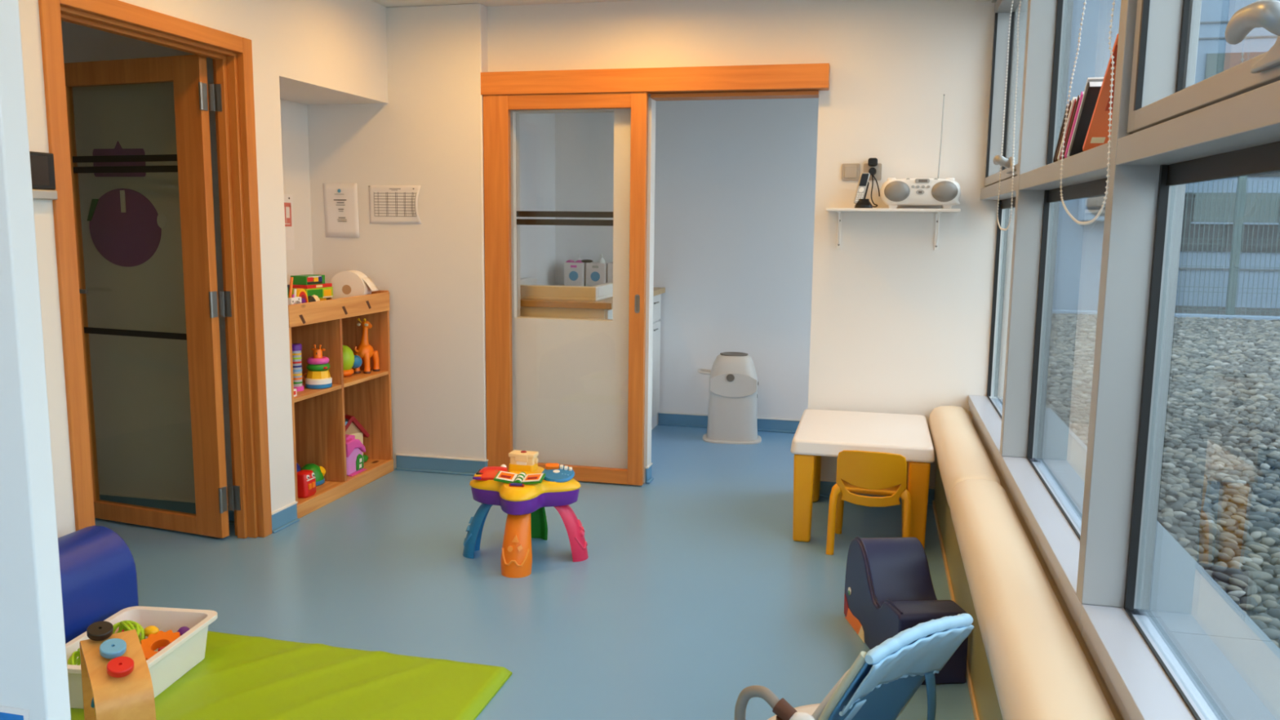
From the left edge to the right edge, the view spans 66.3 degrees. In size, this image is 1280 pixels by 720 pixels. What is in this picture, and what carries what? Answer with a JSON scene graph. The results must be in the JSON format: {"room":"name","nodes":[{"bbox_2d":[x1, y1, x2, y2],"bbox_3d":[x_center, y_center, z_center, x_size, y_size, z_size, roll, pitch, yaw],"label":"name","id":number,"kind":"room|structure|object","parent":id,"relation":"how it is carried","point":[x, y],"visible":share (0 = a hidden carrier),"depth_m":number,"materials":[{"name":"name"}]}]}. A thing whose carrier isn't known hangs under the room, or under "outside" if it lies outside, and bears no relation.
{"room":"daycare playroom","nodes":[
{"label":"daycare playroom","id":0,"kind":"room"},
{"bbox_2d":[0,0,71,719],"bbox_3d":[-1.573,-0.103,1.593,1.400,2.530,0.046,3,8,13],"label":"wall partition","id":1,"kind":"structure","parent":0,"point":[33,669],"depth_m":1.45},
{"bbox_2d":[0,705,29,719],"bbox_3d":[-1.043,0.607,1.536,0.218,0.152,0.002,3,8,13],"label":"poster","id":2,"kind":"object","parent":1,"relation":"attached to","point":[6,713],"visible":1,"depth_m":1.51,"materials":[{"name":"paper"}]},
{"bbox_2d":[0,711,23,719],"bbox_3d":[-1.043,0.606,1.535,0.198,0.130,0.001,3,8,13],"label":"print","id":3,"kind":"object","parent":2,"relation":"attached to","point":[3,715],"depth_m":1.51},
{"bbox_2d":[61,20,168,497],"bbox_3d":[-3.175,-0.593,4.736,2.000,2.600,0.100,3,8,13],"label":"wall","id":4,"kind":"structure","parent":0,"point":[126,371],"depth_m":4.55,"materials":[{"name":"paint"}]},
{"bbox_2d":[92,141,146,177],"bbox_3d":[-2.361,-0.911,4.441,0.276,0.160,0.003,3,8,13],"label":"label","id":5,"kind":"object","parent":4,"relation":"attached to","point":[117,150],"visible":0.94,"depth_m":4.44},
{"bbox_2d":[87,188,166,266],"bbox_3d":[-2.343,-0.603,4.477,0.424,0.356,0.006,3,8,13],"label":"disc","id":6,"kind":"object","parent":4,"relation":"attached to","point":[125,226],"visible":1,"depth_m":4.48,"materials":[{"name":"paper"}]},
{"bbox_2d":[99,492,234,524],"bbox_3d":[-2.926,0.669,4.785,2.370,0.092,0.020,3,8,13],"label":"baseboard","id":7,"kind":"structure","parent":4,"relation":"attached to","point":[175,504],"depth_m":4.63,"materials":[{"name":"plastic"}]},
{"bbox_2d":[18,0,388,537],"bbox_3d":[-2.498,-0.207,2.014,0.600,2.600,7.170,3,8,13],"label":"wall","id":8,"kind":"structure","parent":0,"point":[304,52],"depth_m":4.41,"materials":[{"name":"paint"}]},
{"bbox_2d":[29,151,57,199],"bbox_3d":[-1.906,-0.581,3.085,0.026,0.148,0.147,3,8,13],"label":"intercom","id":9,"kind":"object","parent":8,"relation":"attached to","point":[42,167],"visible":0.59,"depth_m":3.10,"materials":[{"name":"black plastic"}]},
{"bbox_2d":[38,0,272,538],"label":"door","id":10,"kind":"structure","parent":8,"relation":"in","point":[231,95],"depth_m":4.15,"materials":[{"name":"brown wood"}]},
{"bbox_2d":[271,501,299,533],"bbox_3d":[-1.929,0.890,3.275,0.020,0.092,2.757,3,8,13],"label":"baseboard","id":11,"kind":"structure","parent":8,"relation":"attached to","point":[284,517],"depth_m":4.50,"materials":[{"name":"plastic"}]},
{"bbox_2d":[284,194,294,249],"bbox_3d":[-1.909,-0.737,5.230,0.002,0.297,0.210,3,8,13],"label":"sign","id":12,"kind":"object","parent":8,"relation":"attached to","point":[288,198],"visible":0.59,"depth_m":5.29,"materials":[{"name":"paper"}]},
{"bbox_2d":[284,206,286,223],"bbox_3d":[-1.901,-0.777,5.253,0.001,0.090,0.012,3,8,13],"label":"print","id":13,"kind":"object","parent":12,"relation":"on","point":[285,207],"depth_m":5.25,"materials":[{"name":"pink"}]},
{"bbox_2d":[306,3,488,468],"bbox_3d":[-1.377,-0.644,5.503,1.140,2.530,0.190,3,8,13],"label":"wall","id":14,"kind":"structure","parent":0,"point":[428,135],"depth_m":5.36,"materials":[{"name":"paint"}]},
{"bbox_2d":[322,182,359,237],"bbox_3d":[-1.661,-0.831,5.440,0.218,0.297,0.010,3,8,13],"label":"notice sheet","id":15,"kind":"object","parent":14,"relation":"attached to","point":[340,199],"visible":1,"depth_m":5.44,"materials":[{"name":"paper"}]},
{"bbox_2d":[333,199,346,222],"bbox_3d":[-1.662,-0.844,5.434,0.078,0.150,0.001,3,8,13],"label":"print","id":16,"kind":"object","parent":15,"relation":"attached to","point":[340,205],"depth_m":5.44},
{"bbox_2d":[368,185,421,223],"bbox_3d":[-1.343,-0.850,5.355,0.310,0.207,0.020,3,8,13],"label":"sheet","id":17,"kind":"object","parent":14,"relation":"attached to","point":[388,204],"visible":1,"depth_m":5.36,"materials":[{"name":"paper"}]},
{"bbox_2d":[373,188,416,216],"bbox_3d":[-1.339,-0.861,5.357,0.256,0.151,0.011,3,8,16],"label":"print","id":18,"kind":"object","parent":17,"relation":"attached to","point":[387,202],"depth_m":5.36},
{"bbox_2d":[395,453,488,475],"bbox_3d":[-1.103,0.584,5.542,0.560,0.092,0.110,3,8,13],"label":"baseboard","id":19,"kind":"structure","parent":14,"relation":"attached to","point":[415,463],"depth_m":5.50,"materials":[{"name":"plastic"}]},
{"bbox_2d":[370,0,635,7],"bbox_3d":[-1.663,-1.535,2.555,5.860,0.160,8.950,3,8,13],"label":"ceiling","id":20,"kind":"structure","parent":0,"point":[387,3],"depth_m":5.09,"materials":[{"name":"paint"}]},
{"bbox_3d":[1.271,-1.525,3.138,0.100,0.075,3.040,3,8,13],"label":"blind","id":21,"kind":"object","parent":20,"relation":"attached to","visible":0},
{"bbox_2d":[996,0,1021,231],"bbox_3d":[1.368,-1.011,3.524,0.071,1.084,0.414,3,8,13],"label":"chain","id":22,"kind":"object","parent":21,"relation":"hanging from","point":[1020,5],"visible":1,"depth_m":3.45,"materials":[{"name":"white plastic"}]},
{"bbox_2d":[1059,0,1115,225],"bbox_3d":[1.043,-0.835,2.179,0.071,1.062,0.545,3,8,13],"label":"chain","id":23,"kind":"object","parent":21,"relation":"hanging from","point":[1113,3],"visible":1,"depth_m":2.09,"materials":[{"name":"white plastic"}]},
{"bbox_2d":[94,424,974,719],"bbox_3d":[-1.721,1.019,2.917,5.800,0.060,8.950,3,8,13],"label":"floor","id":24,"kind":"structure","parent":0,"point":[694,589],"depth_m":3.80,"materials":[{"name":"plastic"}]},
{"bbox_2d":[57,525,138,644],"bbox_3d":[-1.946,0.830,2.606,0.270,0.394,1.375,3,8,13],"label":"bolster","id":25,"kind":"object","parent":24,"relation":"on","point":[99,576],"visible":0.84,"depth_m":3.08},
{"bbox_2d":[70,631,512,719],"bbox_3d":[-1.209,1.027,2.540,1.330,0.037,1.400,3,8,13],"label":"floor mat","id":26,"kind":"object","parent":24,"relation":"on","point":[238,677],"visible":0.59,"depth_m":2.91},
{"bbox_2d":[79,621,155,719],"bbox_3d":[-1.278,0.848,2.402,0.124,0.366,0.252,-5,10,-36],"label":"toy","id":27,"kind":"object","parent":26,"relation":"on","point":[117,683],"visible":1,"depth_m":2.35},
{"bbox_2d":[65,605,217,708],"bbox_3d":[-1.509,0.889,2.921,0.318,0.136,0.441,2,8,6],"label":"tub","id":28,"kind":"object","parent":26,"relation":"on","point":[166,667],"visible":0.46,"depth_m":2.97,"materials":[{"name":"white plastic"}]},
{"bbox_2d":[112,620,145,644],"bbox_3d":[-1.564,0.848,2.978,0.110,0.110,0.108,3,8,13],"label":"ball","id":29,"kind":"object","parent":28,"relation":"in","point":[127,625],"visible":0.34,"depth_m":2.98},
{"bbox_2d":[143,625,159,636],"bbox_3d":[-1.502,0.835,3.014,0.050,0.036,0.036,3,8,13],"label":"ball","id":30,"kind":"object","parent":28,"relation":"in","point":[151,629],"visible":0.83,"depth_m":3.00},
{"bbox_2d":[140,630,180,660],"bbox_3d":[-1.445,0.872,2.957,0.136,0.070,0.134,-1,8,-11],"label":"gear","id":31,"kind":"object","parent":28,"relation":"in","point":[153,642],"visible":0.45,"depth_m":2.97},
{"bbox_3d":[-1.567,0.931,2.821,0.118,0.018,0.118,3,8,13],"label":"ring","id":32,"kind":"object","parent":28,"relation":"in","visible":0},
{"bbox_2d":[67,648,80,665],"bbox_3d":[-1.577,0.872,2.804,0.110,0.110,0.109,3,8,13],"label":"ball","id":33,"kind":"object","parent":32,"relation":"on","point":[73,660],"visible":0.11,"depth_m":2.80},
{"bbox_2d":[288,290,393,518],"bbox_3d":[-1.721,0.175,5.064,0.462,1.020,0.960,3,8,13],"label":"base cabinet","id":34,"kind":"object","parent":24,"relation":"on","point":[318,418],"visible":0.41,"depth_m":5.05,"materials":[{"name":"brown wood"}]},
{"bbox_2d":[287,296,302,305],"bbox_3d":[-1.659,-0.244,4.640,0.079,0.108,0.086,3,8,13],"label":"pencil cup","id":35,"kind":"object","parent":34,"relation":"on","point":[291,300],"visible":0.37,"depth_m":4.61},
{"bbox_2d":[288,276,293,297],"bbox_3d":[-1.657,-0.294,4.640,0.013,0.197,0.059,3,8,13],"label":"pen","id":36,"kind":"object","parent":35,"relation":"in","point":[291,277],"visible":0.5,"depth_m":4.64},
{"bbox_2d":[292,343,303,391],"bbox_3d":[-1.674,0.035,4.770,0.068,0.228,0.068,3,8,13],"label":"tube","id":37,"kind":"object","parent":34,"relation":"on","point":[296,348],"visible":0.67,"depth_m":4.75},
{"bbox_2d":[296,288,308,302],"bbox_3d":[-1.642,-0.276,4.745,0.029,0.142,0.099,3,8,13],"label":"ring","id":38,"kind":"object","parent":34,"relation":"on","point":[300,292],"visible":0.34,"depth_m":4.74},
{"bbox_2d":[297,469,316,497],"bbox_3d":[-1.635,0.603,4.780,0.090,0.120,0.100,3,8,13],"label":"toy truck","id":39,"kind":"object","parent":34,"relation":"on","point":[306,481],"visible":0.9,"depth_m":4.74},
{"bbox_2d":[300,463,325,485],"bbox_3d":[-1.679,0.580,4.995,0.136,0.105,0.136,3,8,13],"label":"toy","id":40,"kind":"object","parent":34,"relation":"on","point":[319,472],"visible":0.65,"depth_m":4.97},
{"bbox_2d":[319,466,325,475],"bbox_3d":[-1.633,0.570,5.014,0.046,0.052,0.060,3,8,13],"label":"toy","id":41,"kind":"object","parent":40,"relation":"on","point":[322,470],"depth_m":5.00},
{"bbox_2d":[307,294,319,302],"bbox_3d":[-1.633,-0.274,4.883,0.058,0.100,0.118,3,8,13],"label":"toy","id":42,"kind":"object","parent":34,"relation":"on","point":[313,298],"visible":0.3,"depth_m":4.86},
{"bbox_2d":[302,344,332,389],"bbox_3d":[-1.599,0.029,4.870,0.127,0.214,0.128,-7,11,-44],"label":"stacking toy","id":43,"kind":"object","parent":34,"relation":"on","point":[318,377],"visible":1,"depth_m":4.83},
{"bbox_2d":[293,382,341,402],"bbox_3d":[-1.777,0.153,4.818,0.440,0.020,0.426,3,8,13],"label":"shelf","id":44,"kind":"object","parent":34,"relation":"attached to","point":[306,393],"depth_m":4.78,"materials":[{"name":"brown wood"}]},
{"bbox_2d":[319,297,330,300],"bbox_3d":[-1.735,-0.294,5.160,0.111,0.062,0.190,4,8,20],"label":"game box","id":45,"kind":"object","parent":34,"relation":"on","point":[322,299],"visible":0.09,"depth_m":5.18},
{"bbox_2d":[291,286,333,298],"bbox_3d":[-1.734,-0.353,5.152,0.131,0.056,0.210,4,8,20],"label":"game box","id":46,"kind":"object","parent":45,"relation":"on","point":[322,292],"visible":0.53,"depth_m":5.13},
{"bbox_2d":[292,283,332,288],"bbox_3d":[-1.732,-0.391,5.153,0.121,0.018,0.200,4,8,20],"label":"game box","id":47,"kind":"object","parent":46,"relation":"on","point":[325,285],"visible":0.75,"depth_m":5.08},
{"bbox_2d":[290,274,324,284],"bbox_3d":[-1.737,-0.420,5.127,0.101,0.046,0.150,4,8,20],"label":"game box","id":48,"kind":"object","parent":47,"relation":"on","point":[306,279],"visible":0.94,"depth_m":5.07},
{"bbox_2d":[306,280,322,284],"bbox_3d":[-1.694,-0.402,5.104,0.001,0.010,0.118,4,8,20],"label":"print","id":49,"kind":"object","parent":48,"relation":"attached to","point":[312,282],"depth_m":5.10},
{"bbox_2d":[307,288,323,297],"bbox_3d":[-1.687,-0.344,5.092,0.001,0.044,0.120,4,8,20],"label":"print","id":50,"kind":"object","parent":46,"relation":"attached to","point":[318,292],"depth_m":5.10},
{"bbox_2d":[324,288,331,296],"bbox_3d":[-1.653,-0.355,5.185,0.001,0.037,0.060,4,8,20],"label":"print","id":51,"kind":"object","parent":46,"relation":"on","point":[327,292],"depth_m":5.19},
{"bbox_2d":[342,345,362,376],"bbox_3d":[-1.569,0.001,5.239,0.129,0.168,0.152,3,8,13],"label":"toy","id":52,"kind":"object","parent":34,"relation":"on","point":[350,360],"visible":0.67,"depth_m":5.20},
{"bbox_2d":[329,270,378,298],"bbox_3d":[-1.559,-0.387,5.343,0.233,0.200,0.117,2,8,7],"label":"paper roll","id":53,"kind":"object","parent":34,"relation":"on","point":[349,283],"visible":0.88,"depth_m":5.29,"materials":[{"name":"paper"}]},
{"bbox_2d":[345,434,366,476],"bbox_3d":[-1.554,0.497,5.237,0.126,0.205,0.186,3,8,13],"label":"house","id":54,"kind":"object","parent":34,"relation":"on","point":[355,448],"visible":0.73,"depth_m":5.20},
{"bbox_2d":[344,413,369,462],"bbox_3d":[-1.606,0.438,5.418,0.124,0.272,0.202,7,10,39],"label":"toy house","id":55,"kind":"object","parent":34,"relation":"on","point":[353,427],"visible":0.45,"depth_m":5.40,"materials":[{"name":"plastic"}]},
{"bbox_2d":[343,368,388,387],"bbox_3d":[-1.667,0.092,5.271,0.440,0.020,0.474,3,8,13],"label":"shelf","id":56,"kind":"object","parent":34,"relation":"attached to","point":[353,379],"depth_m":5.26,"materials":[{"name":"brown wood"}]},
{"bbox_2d":[353,318,380,373],"bbox_3d":[-1.504,-0.081,5.360,0.103,0.300,0.161,3,8,13],"label":"toy","id":57,"kind":"object","parent":34,"relation":"on","point":[364,350],"visible":0.94,"depth_m":5.34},
{"bbox_2d":[462,449,588,577],"bbox_3d":[-0.483,0.620,4.130,0.415,0.423,0.415,-6,11,-41],"label":"table","id":58,"kind":"object","parent":24,"relation":"on","point":[523,492],"visible":1,"depth_m":4.05,"materials":[{"name":"plastic"}]},
{"bbox_2d":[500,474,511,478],"bbox_3d":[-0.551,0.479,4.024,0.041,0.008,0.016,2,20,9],"label":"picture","id":59,"kind":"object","parent":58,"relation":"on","point":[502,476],"depth_m":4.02},
{"bbox_2d":[497,471,515,479],"bbox_3d":[-0.549,0.476,4.033,0.056,0.009,0.046,2,20,9],"label":"picture","id":60,"kind":"object","parent":58,"relation":"on","point":[501,475],"depth_m":4.03},
{"bbox_2d":[493,471,546,484],"bbox_3d":[-0.493,0.487,4.028,0.200,0.022,0.077,2,20,9],"label":"book","id":61,"kind":"object","parent":58,"relation":"on","point":[500,477],"depth_m":4.02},
{"bbox_2d":[524,474,541,479],"bbox_3d":[-0.438,0.480,4.015,0.056,0.009,0.046,2,20,9],"label":"picture","id":62,"kind":"object","parent":58,"relation":"on","point":[527,477],"depth_m":4.01},
{"bbox_2d":[520,284,665,430],"bbox_3d":[-0.373,0.057,6.214,0.775,0.967,1.415,3,8,13],"label":"cabinet","id":63,"kind":"object","parent":24,"relation":"on","point":[602,308],"depth_m":5.50,"materials":[{"name":"white wood"}]},
{"bbox_2d":[520,277,613,301],"bbox_3d":[-0.482,-0.434,5.932,0.680,0.080,0.800,3,8,13],"label":"mat","id":64,"kind":"object","parent":63,"relation":"on","point":[529,288],"visible":0.54,"depth_m":5.53,"materials":[{"name":"white plastic"}]},
{"bbox_2d":[564,261,585,286],"bbox_3d":[-0.431,-0.593,6.774,0.145,0.165,0.192,3,8,13],"label":"storage box","id":65,"kind":"object","parent":63,"relation":"on","point":[574,273],"visible":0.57,"depth_m":6.68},
{"bbox_2d":[520,284,665,309],"bbox_3d":[-0.368,-0.404,6.150,0.775,0.035,1.415,3,8,13],"label":"countertop","id":66,"kind":"structure","parent":63,"relation":"on","point":[606,304],"depth_m":5.46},
{"bbox_2d":[585,262,612,286],"bbox_3d":[-0.281,-0.587,6.739,0.145,0.165,0.192,3,8,13],"label":"storage box","id":67,"kind":"object","parent":63,"relation":"on","point":[596,273],"visible":0.67,"depth_m":6.65,"materials":[{"name":"white cardboard"}]},
{"bbox_2d":[598,253,605,263],"bbox_3d":[-0.264,-0.623,6.761,0.060,0.221,0.060,3,8,13],"label":"pump bottle","id":68,"kind":"object","parent":67,"relation":"in","point":[602,260],"visible":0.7,"depth_m":6.74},
{"bbox_2d":[607,262,613,283],"bbox_3d":[-0.131,-0.580,6.704,0.145,0.165,0.192,3,8,13],"label":"storage box","id":69,"kind":"object","parent":63,"relation":"on","point":[610,265],"visible":0.13,"depth_m":6.62,"materials":[{"name":"white cardboard"}]},
{"bbox_2d":[697,351,761,444],"bbox_3d":[0.587,0.238,6.426,0.430,0.572,0.300,1,8,5],"label":"bin","id":70,"kind":"object","parent":24,"relation":"on","point":[732,415],"visible":1,"depth_m":6.32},
{"bbox_2d":[733,613,973,719],"bbox_3d":[0.411,0.827,2.378,0.545,0.515,0.589,-5,10,-37],"label":"baby bouncer","id":71,"kind":"object","parent":24,"relation":"on","point":[882,681],"visible":1,"depth_m":2.23},
{"bbox_2d":[790,408,934,548],"bbox_3d":[1.047,0.544,4.642,0.612,0.468,0.781,3,8,13],"label":"table","id":72,"kind":"object","parent":24,"relation":"on","point":[819,433],"visible":0.84,"depth_m":4.34,"materials":[{"name":"yellow plastic"}]},
{"bbox_2d":[826,449,911,555],"bbox_3d":[1.012,0.594,4.282,0.348,0.475,0.363,3,8,16],"label":"chair","id":73,"kind":"object","parent":24,"relation":"on","point":[884,474],"visible":0.99,"depth_m":4.14,"materials":[{"name":"yellow plastic"}]},
{"bbox_2d":[844,536,968,684],"bbox_3d":[0.876,0.803,3.278,0.230,0.327,0.564,0,8,-5],"label":"seat","id":74,"kind":"object","parent":24,"relation":"on","point":[889,589],"visible":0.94,"depth_m":3.29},
{"bbox_2d":[932,459,1003,719],"bbox_3d":[0.827,0.969,1.925,0.143,0.370,6.240,3,8,13],"label":"wall","id":75,"kind":"structure","parent":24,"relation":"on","point":[984,699],"depth_m":3.15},
{"bbox_2d":[928,405,1000,506],"bbox_3d":[1.364,0.393,4.195,0.182,0.155,1.473,3,8,13],"label":"bench cushion","id":76,"kind":"object","parent":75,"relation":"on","point":[961,455],"visible":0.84,"depth_m":3.98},
{"bbox_2d":[949,479,1115,719],"bbox_3d":[0.669,0.783,1.328,0.182,0.155,4.466,3,8,13],"label":"bench cushion","id":77,"kind":"object","parent":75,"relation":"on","point":[1040,669],"visible":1,"depth_m":2.25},
{"bbox_2d":[519,113,555,285],"bbox_3d":[-0.815,-0.736,6.210,0.100,2.530,1.460,3,8,13],"label":"wall","id":78,"kind":"structure","parent":0,"point":[536,131],"depth_m":6.50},
{"bbox_2d":[555,97,818,424],"bbox_3d":[0.761,-0.779,6.648,2.960,2.530,0.130,3,8,13],"label":"wall","id":79,"kind":"structure","parent":0,"point":[735,180],"depth_m":6.64,"materials":[{"name":"paint"}]},
{"bbox_2d":[657,412,799,433],"bbox_3d":[1.100,0.454,6.656,2.000,0.092,0.020,3,8,13],"label":"baseboard","id":80,"kind":"structure","parent":79,"relation":"attached to","point":[669,419],"depth_m":6.81,"materials":[{"name":"plastic"}]},
{"bbox_2d":[487,0,1019,501],"bbox_3d":[0.510,-0.567,5.103,2.720,2.530,0.100,3,8,13],"label":"wall","id":81,"kind":"structure","parent":0,"point":[900,324],"depth_m":4.91,"materials":[{"name":"paint"}]},
{"bbox_2d":[483,92,648,485],"bbox_3d":[-0.405,-0.365,5.236,0.889,2.056,0.043,3,8,13],"label":"door","id":82,"kind":"structure","parent":81,"relation":"in","point":[496,108],"depth_m":5.22,"materials":[{"name":"brown wood"}]},
{"bbox_2d":[516,111,613,318],"bbox_3d":[-0.402,-0.773,5.295,0.560,1.105,0.010,3,8,13],"label":"window","id":83,"kind":"structure","parent":82,"relation":"in","point":[519,213],"depth_m":5.29,"materials":[{"name":"clear glass"}]},
{"bbox_2d":[480,62,830,95],"bbox_3d":[0.048,-1.423,5.000,1.806,0.116,0.090,3,8,13],"label":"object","id":84,"kind":"structure","parent":81,"relation":"attached to","point":[797,77],"depth_m":4.94,"materials":[{"name":"brown wood"}]},
{"bbox_2d":[650,90,818,101],"bbox_3d":[0.482,-1.344,4.988,0.850,0.020,0.130,3,8,13],"label":"trim","id":85,"kind":"structure","parent":81,"relation":"attached to","point":[795,94],"depth_m":4.95,"materials":[{"name":"brown wood"}]},
{"bbox_2d":[644,462,934,505],"bbox_3d":[0.773,0.654,5.195,1.508,0.092,0.120,3,8,13],"label":"baseboard","id":86,"kind":"structure","parent":81,"relation":"attached to","point":[825,487],"depth_m":5.10,"materials":[{"name":"plastic"}]},
{"bbox_2d":[841,163,860,180],"bbox_3d":[1.046,-0.934,4.864,0.088,0.082,0.014,3,8,13],"label":"light switch","id":87,"kind":"object","parent":81,"relation":"attached to","point":[850,171],"visible":1,"depth_m":4.86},
{"bbox_2d":[863,163,881,180],"bbox_3d":[1.148,-0.929,4.840,0.088,0.082,0.013,3,8,13],"label":"wall socket","id":88,"kind":"object","parent":81,"relation":"attached to","point":[877,175],"visible":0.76,"depth_m":4.83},
{"bbox_2d":[867,157,879,207],"bbox_3d":[1.147,-0.870,4.809,0.064,0.240,0.064,3,8,13],"label":"plug adapter","id":89,"kind":"object","parent":88,"relation":"attached to","point":[872,162],"visible":0.97,"depth_m":4.80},
{"bbox_2d":[826,208,960,250],"bbox_3d":[1.221,-0.635,4.768,0.620,0.199,0.195,3,8,13],"label":"wall shelf","id":90,"kind":"object","parent":81,"relation":"attached to","point":[839,211],"visible":1,"depth_m":4.71,"materials":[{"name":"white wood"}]},
{"bbox_2d":[853,172,872,208],"bbox_3d":[1.083,-0.821,4.747,0.090,0.171,0.083,2,8,7],"label":"cordless phone","id":91,"kind":"object","parent":90,"relation":"on","point":[860,200],"visible":0.98,"depth_m":4.74,"materials":[{"name":"silver metal"}]},
{"bbox_2d":[880,93,960,208],"bbox_3d":[1.345,-0.995,4.670,0.368,0.541,0.162,3,8,13],"label":"radio","id":92,"kind":"object","parent":90,"relation":"on","point":[946,193],"visible":1,"depth_m":4.64,"materials":[{"name":"white plastic"}]},
{"bbox_2d":[971,417,1124,719],"bbox_3d":[0.885,0.976,1.403,0.160,0.500,7.260,3,8,13],"label":"wall","id":93,"kind":"structure","parent":0,"point":[1113,706],"depth_m":2.52,"materials":[{"name":"paint"}]},
{"bbox_2d":[968,0,1087,475],"bbox_3d":[1.648,-0.662,4.062,0.438,2.030,1.350,3,8,13],"label":"window","id":94,"kind":"structure","parent":93,"relation":"in","point":[1002,420],"depth_m":3.54,"materials":[{"name":"paint"}]},
{"bbox_2d":[1000,0,1271,641],"bbox_3d":[1.347,-0.477,2.705,0.383,2.030,1.454,3,8,13],"label":"window","id":95,"kind":"structure","parent":93,"relation":"in","point":[1079,524],"depth_m":2.14,"materials":[{"name":"paint"}]},
{"bbox_2d":[1053,103,1069,162],"bbox_3d":[1.202,-0.626,2.712,0.075,0.145,0.172,3,8,13],"label":"book","id":96,"kind":"object","parent":95,"relation":"on","point":[1064,115],"visible":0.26,"depth_m":2.72,"materials":[{"name":"paper"}]},
{"bbox_2d":[1054,100,1071,161],"bbox_3d":[1.193,-0.623,2.675,0.075,0.149,0.177,3,8,13],"label":"book","id":97,"kind":"object","parent":95,"relation":"on","point":[1070,101],"visible":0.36,"depth_m":2.69,"materials":[{"name":"paper"}]},
{"bbox_2d":[1057,97,1077,160],"bbox_3d":[1.184,-0.619,2.638,0.075,0.153,0.182,3,8,13],"label":"book","id":98,"kind":"object","parent":95,"relation":"on","point":[1073,98],"visible":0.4,"depth_m":2.62,"materials":[{"name":"paper"}]},
{"bbox_2d":[1059,98,1076,159],"bbox_3d":[1.177,-0.612,2.608,0.075,0.145,0.172,3,8,13],"label":"book","id":99,"kind":"object","parent":95,"relation":"on","point":[1075,100],"visible":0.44,"depth_m":2.60,"materials":[{"name":"paper"}]},
{"bbox_2d":[1062,95,1079,159],"bbox_3d":[1.168,-0.608,2.571,0.075,0.149,0.177,3,8,13],"label":"book","id":100,"kind":"object","parent":95,"relation":"on","point":[1078,96],"visible":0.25,"depth_m":2.57,"materials":[{"name":"paper"}]},
{"bbox_2d":[1064,91,1084,158],"bbox_3d":[1.159,-0.605,2.534,0.075,0.153,0.182,3,8,13],"label":"book","id":101,"kind":"object","parent":95,"relation":"on","point":[1082,92],"visible":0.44,"depth_m":2.53,"materials":[{"name":"paper"}]},
{"bbox_2d":[1066,77,1103,157],"bbox_3d":[1.145,-0.609,2.474,0.078,0.176,0.211,3,8,13],"label":"book","id":102,"kind":"object","parent":95,"relation":"on","point":[1089,79],"visible":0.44,"depth_m":2.40,"materials":[{"name":"paper"}]},
{"bbox_2d":[1069,81,1102,155],"bbox_3d":[1.139,-0.599,2.450,0.080,0.164,0.197,3,8,13],"label":"book","id":103,"kind":"object","parent":95,"relation":"on","point":[1093,88],"visible":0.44,"depth_m":2.44,"materials":[{"name":"paper"}]},
{"bbox_2d":[1082,33,1118,151],"bbox_3d":[1.085,-0.599,2.224,0.082,0.224,0.295,3,8,13],"label":"book","id":104,"kind":"object","parent":95,"relation":"on","point":[1097,134],"visible":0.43,"depth_m":2.27,"materials":[{"name":"paper"}]},
{"bbox_2d":[1090,137,1105,142],"bbox_3d":[1.095,-0.526,2.344,0.030,0.001,0.020,3,-28,13],"label":"print","id":105,"kind":"object","parent":104,"relation":"attached to","point":[1094,140],"depth_m":2.34},
{"bbox_2d":[1105,80,1115,111],"bbox_3d":[1.088,-0.603,2.202,0.055,0.001,0.120,3,-29,13],"label":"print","id":106,"kind":"object","parent":104,"relation":"attached to","point":[1108,106],"depth_m":2.23},
{"bbox_2d":[1109,44,1117,66],"bbox_3d":[1.032,-0.658,2.116,0.020,0.001,0.060,3,-29,13],"label":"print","id":107,"kind":"object","parent":104,"relation":"attached to","point":[1115,51],"depth_m":2.12},
{"bbox_2d":[1080,0,1279,719],"bbox_3d":[0.981,-0.287,1.309,0.437,2.030,1.456,3,8,13],"label":"window","id":108,"kind":"structure","parent":93,"relation":"in","point":[1225,124],"depth_m":1.88,"materials":[{"name":"paint"}]},
{"label":"outside","id":109,"kind":"structure","parent":0,"visible":0},
{"bbox_2d":[1045,305,1279,648],"bbox_3d":[12.053,-0.631,14.639,15.340,0.388,46.000,3,8,13],"label":"ground","id":110,"kind":"structure","parent":109,"point":[1219,499],"depth_m":5.31,"materials":[{"name":"gravel"}]},
{"bbox_2d":[1052,0,1120,311],"bbox_3d":[5.896,-3.230,14.015,1.350,4.900,3.294,3,8,13],"label":"side wing","id":111,"kind":"object","parent":110,"relation":"on","point":[1078,255],"visible":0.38,"depth_m":12.80},
{"bbox_2d":[1086,195,1106,216],"bbox_3d":[5.876,-2.002,12.485,0.340,0.340,0.014,3,8,13],"label":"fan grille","id":112,"kind":"object","parent":111,"relation":"attached to","point":[1094,204],"depth_m":12.51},
{"bbox_2d":[1052,309,1279,319],"bbox_3d":[10.316,-0.361,11.604,13.300,0.150,0.170,3,8,13],"label":"kerb","id":113,"kind":"object","parent":110,"relation":"on","point":[1054,311],"depth_m":12.29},
{"bbox_2d":[1176,175,1279,316],"bbox_3d":[8.558,-1.370,11.919,4.650,1.720,0.078,3,8,13],"label":"mesh fence","id":114,"kind":"object","parent":113,"relation":"on","point":[1241,193],"visible":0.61,"depth_m":12.16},
{"bbox_2d":[1175,0,1279,308],"bbox_3d":[12.178,-3.769,13.626,10.900,6.215,1.070,3,8,13],"label":"building","id":115,"kind":"structure","parent":110,"relation":"on","point":[1215,55],"depth_m":14.20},
{"label":"gear","id":116,"kind":"object","parent":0,"visible":0},
{"bbox_2d":[177,626,190,635],"bbox_3d":[-1.410,0.850,3.031,0.044,0.053,0.044,3,8,13],"label":"ball","id":117,"kind":"object","parent":116,"relation":"on","point":[182,630],"visible":0.43,"depth_m":3.02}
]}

